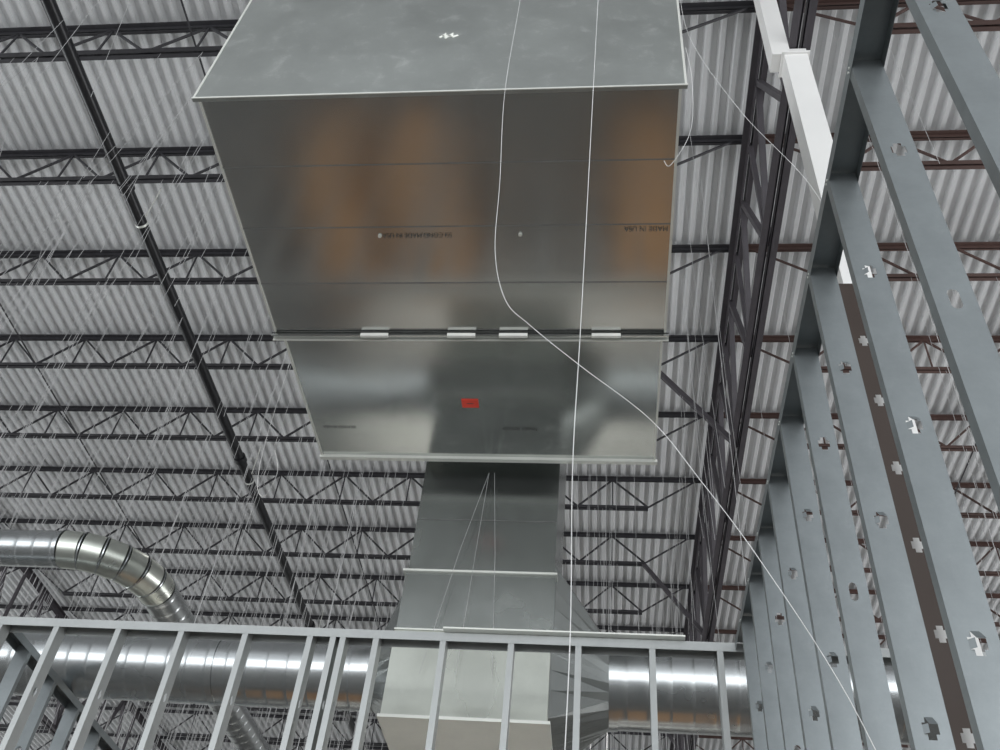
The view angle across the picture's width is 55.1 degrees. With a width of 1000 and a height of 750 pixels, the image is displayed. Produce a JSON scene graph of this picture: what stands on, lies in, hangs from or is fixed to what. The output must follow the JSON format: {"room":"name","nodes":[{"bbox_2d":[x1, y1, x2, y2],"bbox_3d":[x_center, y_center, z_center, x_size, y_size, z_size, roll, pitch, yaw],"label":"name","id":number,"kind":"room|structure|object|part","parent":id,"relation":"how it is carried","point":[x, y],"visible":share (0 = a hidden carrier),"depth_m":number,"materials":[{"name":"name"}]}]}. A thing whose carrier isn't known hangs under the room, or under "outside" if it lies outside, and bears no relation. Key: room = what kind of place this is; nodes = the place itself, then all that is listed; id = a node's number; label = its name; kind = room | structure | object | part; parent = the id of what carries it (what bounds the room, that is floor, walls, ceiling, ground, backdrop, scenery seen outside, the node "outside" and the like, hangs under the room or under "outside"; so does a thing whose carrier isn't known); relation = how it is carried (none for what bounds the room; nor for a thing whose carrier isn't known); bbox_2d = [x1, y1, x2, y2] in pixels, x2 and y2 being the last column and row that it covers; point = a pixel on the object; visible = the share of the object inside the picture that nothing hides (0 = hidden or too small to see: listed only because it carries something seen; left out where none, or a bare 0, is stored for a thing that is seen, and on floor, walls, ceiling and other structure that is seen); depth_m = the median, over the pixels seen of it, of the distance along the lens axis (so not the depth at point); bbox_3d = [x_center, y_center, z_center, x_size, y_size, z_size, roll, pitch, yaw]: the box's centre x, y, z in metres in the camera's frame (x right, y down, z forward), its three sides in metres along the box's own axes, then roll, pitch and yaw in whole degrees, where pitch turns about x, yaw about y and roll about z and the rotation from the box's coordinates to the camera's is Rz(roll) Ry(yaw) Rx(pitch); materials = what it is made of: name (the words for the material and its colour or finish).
{"room":"building construction site","nodes":[
{"label":"building construction site","id":0,"kind":"room"},
{"bbox_2d":[0,0,999,749],"bbox_3d":[-2.803,1.346,15.520,38.987,0.060,31.500,0,-44,6],"label":"ceiling","id":1,"kind":"structure","parent":0,"point":[51,112],"depth_m":13.53,"materials":[{"name":"paint"}]},
{"bbox_3d":[-4.580,6.086,4.345,42.000,0.200,42.000,0,-44,6],"label":"floor","id":2,"kind":"structure","parent":0,"visible":0},
{"bbox_2d":[6,632,120,749],"bbox_3d":[-3.081,4.915,6.290,0.095,4.417,5.050,0,-44,6],"label":"track","id":3,"kind":"object","parent":2,"relation":"on","point":[64,695],"visible":0.6,"depth_m":6.62,"materials":[{"name":"metal"}]},
{"bbox_2d":[0,645,30,720],"bbox_3d":[-3.252,3.330,4.681,0.092,4.410,0.051,0,-44,6],"label":"stud","id":4,"kind":"object","parent":3,"relation":"on","point":[20,659],"visible":1,"depth_m":6.06,"materials":[{"name":"metal"}]},
{"bbox_2d":[14,675,56,749],"bbox_3d":[-3.222,3.614,4.969,0.092,4.410,0.051,0,-44,6],"label":"stud","id":5,"kind":"object","parent":3,"relation":"on","point":[31,726],"visible":0.94,"depth_m":6.30,"materials":[{"name":"metal"}]},
{"bbox_2d":[49,703,79,749],"bbox_3d":[-3.191,3.899,5.257,0.092,4.410,0.051,0,-44,6],"label":"stud","id":6,"kind":"object","parent":3,"relation":"on","point":[70,715],"visible":1,"depth_m":6.66,"materials":[{"name":"metal"}]},
{"bbox_2d":[82,728,100,749],"bbox_3d":[-3.160,4.183,5.546,0.092,4.410,0.051,0,-44,6],"label":"stud","id":7,"kind":"object","parent":3,"relation":"on","point":[93,738],"visible":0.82,"depth_m":7.01,"materials":[{"name":"metal"}]},
{"bbox_2d":[0,616,985,665],"bbox_3d":[-0.709,3.104,4.161,8.900,4.431,0.138,0,-44,6],"label":"track","id":8,"kind":"object","parent":2,"relation":"on","point":[463,638],"visible":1,"depth_m":5.66,"materials":[{"name":"metal"}]},
{"bbox_2d":[0,624,11,649],"bbox_3d":[-3.260,3.111,4.456,0.035,4.410,0.092,0,-44,6],"label":"stud","id":9,"kind":"object","parent":8,"relation":"on","point":[4,629],"visible":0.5,"depth_m":5.93,"materials":[{"name":"metal"}]},
{"bbox_2d":[0,626,67,749],"bbox_3d":[-2.892,3.113,4.415,0.035,4.410,0.092,0,-44,6],"label":"stud","id":10,"kind":"object","parent":8,"relation":"on","point":[21,715],"visible":0.92,"depth_m":5.63,"materials":[{"name":"metal"}]},
{"bbox_2d":[67,629,128,749],"bbox_3d":[-2.494,3.115,4.371,0.035,4.410,0.092,0,-44,6],"label":"stud","id":11,"kind":"object","parent":8,"relation":"on","point":[83,727],"visible":0.97,"depth_m":5.59,"materials":[{"name":"metal"}]},
{"bbox_2d":[137,631,190,749],"bbox_3d":[-2.097,3.118,4.326,0.035,4.410,0.092,0,-44,6],"label":"stud","id":12,"kind":"object","parent":8,"relation":"on","point":[163,693],"visible":0.97,"depth_m":5.55,"materials":[{"name":"metal"}]},
{"bbox_2d":[208,633,253,749],"bbox_3d":[-1.699,3.120,4.282,0.035,4.410,0.092,0,-44,6],"label":"stud","id":13,"kind":"object","parent":8,"relation":"on","point":[225,711],"visible":0.87,"depth_m":5.51,"materials":[{"name":"metal"}]},
{"bbox_2d":[279,636,317,749],"bbox_3d":[-1.302,3.122,4.237,0.035,4.410,0.092,0,-44,6],"label":"stud","id":14,"kind":"object","parent":8,"relation":"on","point":[308,653],"visible":0.97,"depth_m":5.47,"materials":[{"name":"metal"}]},
{"bbox_2d":[305,637,339,749],"bbox_3d":[-1.163,3.123,4.221,0.035,4.410,0.092,0,-44,6],"label":"stud","id":15,"kind":"object","parent":8,"relation":"on","point":[318,711],"visible":0.87,"depth_m":5.46,"materials":[{"name":"metal"}]},
{"bbox_2d":[315,637,349,749],"bbox_3d":[-1.103,3.123,4.215,0.035,4.410,0.092,0,-44,6],"label":"stud","id":16,"kind":"object","parent":8,"relation":"on","point":[329,710],"visible":0.97,"depth_m":5.45,"materials":[{"name":"metal"}]},
{"bbox_2d":[352,638,382,749],"bbox_3d":[-0.904,3.125,4.192,0.035,4.410,0.092,0,-44,6],"label":"stud","id":17,"kind":"object","parent":8,"relation":"on","point":[361,726],"visible":0.92,"depth_m":5.44,"materials":[{"name":"metal"}]},
{"bbox_2d":[425,641,448,749],"bbox_3d":[-0.507,3.127,4.148,0.035,4.410,0.092,0,-44,6],"label":"stud","id":18,"kind":"object","parent":8,"relation":"on","point":[443,647],"visible":0.92,"depth_m":5.39,"materials":[{"name":"metal"}]},
{"bbox_2d":[499,643,515,749],"bbox_3d":[-0.109,3.129,4.103,0.035,4.410,0.092,0,-44,6],"label":"stud","id":19,"kind":"object","parent":8,"relation":"on","point":[504,734],"visible":0.91,"depth_m":5.35,"materials":[{"name":"metal"}]},
{"bbox_2d":[572,646,581,749],"bbox_3d":[0.278,3.131,4.060,0.035,4.410,0.092,0,-44,6],"label":"stud","id":20,"kind":"object","parent":8,"relation":"on","point":[578,649],"visible":0.91,"depth_m":5.31,"materials":[{"name":"metal"}]},
{"bbox_2d":[648,648,658,749],"bbox_3d":[0.696,3.134,4.013,0.035,4.410,0.092,0,-44,6],"label":"stud","id":21,"kind":"object","parent":8,"relation":"on","point":[651,652],"visible":0.91,"depth_m":5.28,"materials":[{"name":"metal"}]},
{"bbox_2d":[715,651,731,749],"bbox_3d":[1.073,3.136,3.971,0.035,4.410,0.092,0,-44,6],"label":"stud","id":22,"kind":"object","parent":8,"relation":"on","point":[720,669],"visible":0.97,"depth_m":5.25,"materials":[{"name":"metal"}]},
{"bbox_2d":[735,0,898,648],"bbox_3d":[0.995,1.192,1.986,0.098,4.417,5.440,0,-44,6],"label":"track","id":23,"kind":"object","parent":2,"relation":"on","point":[875,20],"visible":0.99,"depth_m":3.33,"materials":[{"name":"metal"}]},
{"bbox_2d":[741,616,766,749],"bbox_3d":[1.181,2.896,3.706,0.092,4.410,0.051,0,-44,6],"label":"stud","id":24,"kind":"object","parent":23,"relation":"on","point":[748,637],"visible":0.77,"depth_m":4.96,"materials":[{"name":"metal"}]},
{"bbox_2d":[749,575,783,749],"bbox_3d":[1.149,2.610,3.418,0.092,4.410,0.051,0,-44,6],"label":"stud","id":25,"kind":"object","parent":23,"relation":"on","point":[773,729],"visible":0.81,"depth_m":4.60,"materials":[{"name":"metal"}]},
{"bbox_2d":[758,528,804,749],"bbox_3d":[1.119,2.330,3.137,0.092,4.410,0.035,0,-44,6],"label":"stud","id":26,"kind":"object","parent":23,"relation":"on","point":[780,644],"visible":0.88,"depth_m":4.22,"materials":[{"name":"metal"}]},
{"bbox_2d":[767,476,830,749],"bbox_3d":[1.086,2.042,2.842,0.092,4.410,0.051,0,-44,6],"label":"stud","id":27,"kind":"object","parent":23,"relation":"on","point":[815,734],"visible":0.96,"depth_m":3.86,"materials":[{"name":"metal"}]},
{"bbox_2d":[780,416,862,749],"bbox_3d":[1.057,1.756,2.555,0.092,4.410,0.051,0,-44,6],"label":"stud","id":28,"kind":"object","parent":23,"relation":"on","point":[841,717],"visible":0.98,"depth_m":3.48,"materials":[{"name":"metal"}]},
{"bbox_2d":[792,348,901,749],"bbox_3d":[1.025,1.480,2.271,0.092,4.410,0.035,0,-44,6],"label":"stud","id":29,"kind":"object","parent":23,"relation":"on","point":[873,699],"visible":1,"depth_m":3.09,"materials":[{"name":"metal"}]},
{"bbox_2d":[807,268,955,749],"bbox_3d":[0.994,1.189,1.978,0.092,4.410,0.051,0,-44,6],"label":"stud","id":30,"kind":"object","parent":23,"relation":"on","point":[919,690],"visible":1,"depth_m":2.69,"materials":[{"name":"metal"}]},
{"bbox_2d":[825,173,999,749],"bbox_3d":[0.963,0.904,1.690,0.092,4.410,0.051,0,-44,6],"label":"stud","id":31,"kind":"object","parent":23,"relation":"on","point":[963,605],"visible":1,"depth_m":2.31,"materials":[{"name":"metal"}]},
{"bbox_2d":[850,60,999,512],"bbox_3d":[0.935,0.626,1.406,0.092,4.410,0.035,0,-44,6],"label":"stud","id":32,"kind":"object","parent":23,"relation":"on","point":[971,353],"visible":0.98,"depth_m":2.25,"materials":[{"name":"metal"}]},
{"bbox_2d":[905,0,999,197],"bbox_3d":[0.904,0.337,1.111,0.092,4.410,0.051,0,-44,6],"label":"stud","id":33,"kind":"object","parent":23,"relation":"on","point":[970,78],"visible":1,"depth_m":2.07,"materials":[{"name":"metal"}]},
{"bbox_2d":[753,0,982,747],"bbox_3d":[2.090,-0.035,5.362,0.340,11.050,0.320,0,-44,6],"label":"steel column","id":34,"kind":"structure","parent":2,"relation":"on","point":[814,138],"depth_m":7.12,"materials":[{"name":"metal"}]},
{"bbox_2d":[642,0,817,749],"bbox_3d":[2.681,2.080,14.081,1.064,1.852,31.314,0,-44,6],"label":"girder","id":35,"kind":"object","parent":34,"relation":"on","point":[768,232],"visible":0.7,"depth_m":11.11,"materials":[{"name":"black metal"}]},
{"bbox_2d":[142,701,376,716],"bbox_3d":[-2.498,7.151,20.912,12.600,0.580,0.124,0,-44,6],"label":"joist","id":36,"kind":"object","parent":35,"relation":"on","point":[147,703],"visible":0.09,"depth_m":21.01,"materials":[{"name":"black metal"}]},
{"bbox_2d":[160,736,388,749],"bbox_3d":[-2.268,9.285,23.076,12.600,0.580,0.124,0,-44,6],"label":"joist","id":37,"kind":"object","parent":35,"relation":"on","point":[161,737],"visible":0.46,"depth_m":23.60,"materials":[{"name":"black metal"}]},
{"bbox_2d":[0,518,694,566],"bbox_3d":[-2.958,2.883,16.584,12.600,0.580,0.124,0,-44,6],"label":"joist","id":38,"kind":"object","parent":35,"relation":"on","point":[300,528],"visible":0.62,"depth_m":16.62,"materials":[{"name":"black metal"}]},
{"bbox_2d":[0,465,701,510],"bbox_3d":[-3.073,1.816,15.502,12.600,0.580,0.124,0,-44,6],"label":"joist","id":39,"kind":"object","parent":35,"relation":"on","point":[283,473],"visible":0.83,"depth_m":15.54,"materials":[{"name":"black metal"}]},
{"bbox_2d":[0,0,975,629],"bbox_3d":[2.138,2.007,14.694,17.015,0.015,30.000,0,-44,6],"label":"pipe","id":40,"kind":"object","parent":39,"relation":"attached to","point":[182,4],"visible":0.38,"depth_m":14.11,"materials":[{"name":"black metal"}]},
{"bbox_2d":[0,405,709,441],"bbox_3d":[-3.188,0.749,14.420,12.600,0.580,0.124,0,-44,6],"label":"joist","id":41,"kind":"object","parent":35,"relation":"on","point":[54,408],"visible":0.44,"depth_m":14.62,"materials":[{"name":"black metal"}]},
{"bbox_2d":[0,334,717,369],"bbox_3d":[-3.303,-0.318,13.338,12.600,0.580,0.124,0,-44,6],"label":"joist","id":42,"kind":"object","parent":35,"relation":"on","point":[152,338],"visible":0.49,"depth_m":13.52,"materials":[{"name":"black metal"}]},
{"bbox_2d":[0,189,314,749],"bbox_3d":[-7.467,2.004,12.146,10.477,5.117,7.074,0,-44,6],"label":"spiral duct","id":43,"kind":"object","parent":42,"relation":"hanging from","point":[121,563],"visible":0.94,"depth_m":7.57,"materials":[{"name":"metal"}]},
{"bbox_2d":[0,190,373,712],"bbox_3d":[-6.778,0.023,9.289,12.460,6.148,0.476,0,-44,6],"label":"spiral duct","id":44,"kind":"object","parent":43,"relation":"attached to","point":[270,673],"visible":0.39,"depth_m":6.58,"materials":[{"name":"metal"}]},
{"bbox_2d":[31,567,688,614],"bbox_3d":[-2.843,3.950,17.666,12.600,0.580,0.124,0,-44,6],"label":"joist","id":45,"kind":"object","parent":35,"relation":"on","point":[222,572],"visible":0.58,"depth_m":17.73,"materials":[{"name":"black metal"}]},
{"bbox_2d":[0,244,728,285],"bbox_3d":[-3.418,-1.385,12.256,12.600,0.580,0.124,0,-44,6],"label":"joist","id":46,"kind":"object","parent":35,"relation":"on","point":[695,248],"visible":0.44,"depth_m":12.34,"materials":[{"name":"black metal"}]},
{"bbox_2d":[0,0,999,749],"bbox_3d":[-0.508,4.559,13.474,20.097,5.737,20.195,0,-44,6],"label":"wires","id":47,"kind":"object","parent":46,"relation":"hanging from","point":[153,551],"visible":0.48,"depth_m":11.88,"materials":[{"name":"metal"}]},
{"bbox_2d":[40,0,365,749],"bbox_3d":[-3.519,2.236,15.070,0.168,0.754,30.000,0,-44,6],"label":"steel beam","id":48,"kind":"structure","parent":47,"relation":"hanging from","point":[51,8],"depth_m":11.03,"materials":[{"name":"metal"}]},
{"bbox_2d":[0,135,741,185],"bbox_3d":[-3.533,-2.452,11.174,12.600,0.580,0.124,0,-44,6],"label":"joist","id":49,"kind":"object","parent":35,"relation":"on","point":[721,140],"visible":0.41,"depth_m":11.20,"materials":[{"name":"black metal"}]},
{"bbox_2d":[61,606,683,634],"bbox_3d":[-2.728,5.017,18.748,12.600,0.580,0.124,0,-44,6],"label":"joist","id":50,"kind":"object","parent":35,"relation":"on","point":[205,613],"visible":0.25,"depth_m":19.07,"materials":[{"name":"black metal"}]},
{"bbox_2d":[0,0,755,62],"bbox_3d":[-3.648,-3.519,10.092,12.600,0.580,0.124,0,-44,6],"label":"joist","id":51,"kind":"object","parent":35,"relation":"on","point":[730,8],"visible":0.39,"depth_m":10.04,"materials":[{"name":"black metal"}]},
{"bbox_2d":[138,708,665,749],"bbox_3d":[-2.383,8.218,21.994,12.600,0.580,0.124,0,-44,6],"label":"joist","id":52,"kind":"object","parent":35,"relation":"on","point":[346,742],"visible":0.44,"depth_m":22.27,"materials":[{"name":"black metal"}]},
{"bbox_2d":[696,735,909,749],"bbox_3d":[10.188,8.292,20.585,12.600,0.580,0.124,0,-44,6],"label":"joist","id":53,"kind":"object","parent":35,"relation":"on","point":[699,736],"visible":0.16,"depth_m":21.29,"materials":[{"name":"black metal"}]},
{"bbox_2d":[713,629,986,647],"bbox_3d":[9.843,5.091,17.339,12.600,0.580,0.124,0,-44,6],"label":"joist","id":54,"kind":"object","parent":35,"relation":"on","point":[721,631],"visible":0.12,"depth_m":18.11,"materials":[{"name":"black metal"}]},
{"bbox_2d":[724,412,977,451],"bbox_3d":[9.383,0.823,13.011,12.600,0.580,0.124,0,-44,6],"label":"joist","id":55,"kind":"object","parent":35,"relation":"on","point":[754,415],"visible":0.16,"depth_m":13.51,"materials":[{"name":"black metal"}]},
{"bbox_2d":[708,585,999,626],"bbox_3d":[9.728,4.024,16.257,12.600,0.580,0.124,0,-44,6],"label":"joist","id":56,"kind":"object","parent":35,"relation":"on","point":[724,587],"visible":0.09,"depth_m":16.78,"materials":[{"name":"black metal"}]},
{"bbox_2d":[714,478,999,518],"bbox_3d":[9.498,1.890,14.093,12.600,0.580,0.124,0,-44,6],"label":"joist","id":57,"kind":"object","parent":35,"relation":"on","point":[742,480],"visible":0.16,"depth_m":14.51,"materials":[{"name":"black metal"}]},
{"bbox_2d":[716,535,999,575],"bbox_3d":[9.613,2.957,15.175,12.600,0.580,0.124,0,-44,6],"label":"joist","id":58,"kind":"object","parent":35,"relation":"on","point":[732,538],"visible":0.23,"depth_m":15.55,"materials":[{"name":"black metal"}]},
{"bbox_2d":[735,335,999,372],"bbox_3d":[9.268,-0.244,11.929,12.600,0.580,0.124,0,-44,6],"label":"joist","id":59,"kind":"object","parent":35,"relation":"on","point":[919,339],"visible":0.38,"depth_m":12.49,"materials":[{"name":"brown metal"}]},
{"bbox_2d":[748,242,999,280],"bbox_3d":[9.153,-1.311,10.847,12.600,0.580,0.124,0,-44,6],"label":"joist","id":60,"kind":"object","parent":35,"relation":"on","point":[962,247],"visible":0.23,"depth_m":11.41,"materials":[{"name":"metal"}]},
{"bbox_2d":[765,130,984,170],"bbox_3d":[9.038,-2.378,9.765,12.600,0.580,0.124,0,-44,6],"label":"joist","id":61,"kind":"object","parent":35,"relation":"on","point":[934,135],"visible":0.26,"depth_m":10.21,"materials":[{"name":"brown metal"}]},
{"bbox_2d":[777,0,999,34],"bbox_3d":[8.923,-3.445,8.683,12.600,0.580,0.124,0,-44,6],"label":"joist","id":62,"kind":"object","parent":35,"relation":"on","point":[977,24],"visible":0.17,"depth_m":9.30,"materials":[{"name":"brown metal"}]},
{"bbox_2d":[839,284,976,749],"bbox_3d":[1.771,1.625,3.473,0.135,6.000,0.035,0,-44,6],"label":"stud","id":63,"kind":"object","parent":2,"relation":"on","point":[948,680],"visible":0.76,"depth_m":4.34,"materials":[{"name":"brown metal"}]},
{"bbox_3d":[-10.451,0.890,6.459,0.320,9.195,0.320,0,-44,6],"label":"steel column","id":64,"kind":"structure","parent":2,"relation":"on","visible":0},
{"bbox_2d":[0,528,168,749],"bbox_3d":[-9.011,2.012,15.392,1.064,1.852,31.314,0,-44,6],"label":"girder","id":65,"kind":"object","parent":64,"relation":"on","point":[55,607],"visible":0.37,"depth_m":19.41,"materials":[{"name":"black metal"}]},
{"bbox_2d":[0,566,19,576],"bbox_3d":[-15.414,3.876,19.075,12.600,0.580,0.124,0,-44,6],"label":"joist","id":66,"kind":"object","parent":65,"relation":"on","point":[15,568],"visible":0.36,"depth_m":18.55,"materials":[{"name":"black metal"}]},
{"bbox_2d":[0,604,50,617],"bbox_3d":[-15.299,4.943,20.157,12.600,0.580,0.124,0,-44,6],"label":"joist","id":67,"kind":"object","parent":65,"relation":"on","point":[2,606],"visible":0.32,"depth_m":19.71,"materials":[{"name":"black metal"}]},
{"bbox_2d":[11,696,57,701],"bbox_3d":[-15.069,7.077,22.321,12.600,0.580,0.124,0,-44,6],"label":"joist","id":68,"kind":"object","parent":65,"relation":"on","point":[13,697],"visible":0.02,"depth_m":21.62,"materials":[{"name":"black metal"}]},
{"bbox_2d":[0,702,129,730],"bbox_3d":[-14.954,8.145,23.403,12.600,0.580,0.124,0,-44,6],"label":"joist","id":69,"kind":"object","parent":65,"relation":"on","point":[5,725],"visible":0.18,"depth_m":22.93,"materials":[{"name":"black metal"}]},
{"bbox_2d":[0,728,139,749],"bbox_3d":[-14.839,9.211,24.485,12.600,0.580,0.124,0,-44,6],"label":"joist","id":70,"kind":"object","parent":65,"relation":"on","point":[1,729],"visible":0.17,"depth_m":24.09,"materials":[{"name":"black metal"}]},
{"bbox_3d":[-3.763,-4.586,9.010,12.600,0.580,0.124,0,-44,6],"label":"joist","id":71,"kind":"object","parent":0,"visible":0},
{"bbox_2d":[191,0,687,464],"bbox_3d":[-0.045,-2.028,7.502,2.559,4.600,2.964,0,-44,6],"label":"duct","id":72,"kind":"object","parent":71,"relation":"hanging from","point":[356,144],"visible":1,"depth_m":5.49,"materials":[{"name":"metal"}]},
{"bbox_3d":[-0.264,-2.114,5.546,2.559,1.912,0.024,0,-44,6],"label":"panel","id":73,"kind":"part","parent":72,"relation":"part of","materials":[{"name":"silver metal"}]},
{"bbox_2d":[371,461,608,749],"bbox_3d":[0.020,1.282,7.156,1.580,3.075,1.180,0,-44,6],"label":"duct","id":74,"kind":"object","parent":72,"relation":"attached to","point":[521,533],"visible":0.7,"depth_m":6.35,"materials":[{"name":"silver metal"}]},
{"bbox_2d":[608,182,939,744],"bbox_3d":[4.917,0.110,7.961,8.000,6.198,0.576,0,-44,6],"label":"spiral duct","id":75,"kind":"object","parent":74,"relation":"attached to","point":[687,688],"visible":0.28,"depth_m":6.16,"materials":[{"name":"metal"}]},
{"bbox_2d":[419,0,875,749],"bbox_3d":[0.062,0.124,5.154,1.328,5.800,3.755,20,-46,-13],"label":"cable","id":76,"kind":"object","parent":72,"relation":"hanging from","point":[680,0],"visible":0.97,"depth_m":3.21,"materials":[{"name":"white metal"}]}
]}

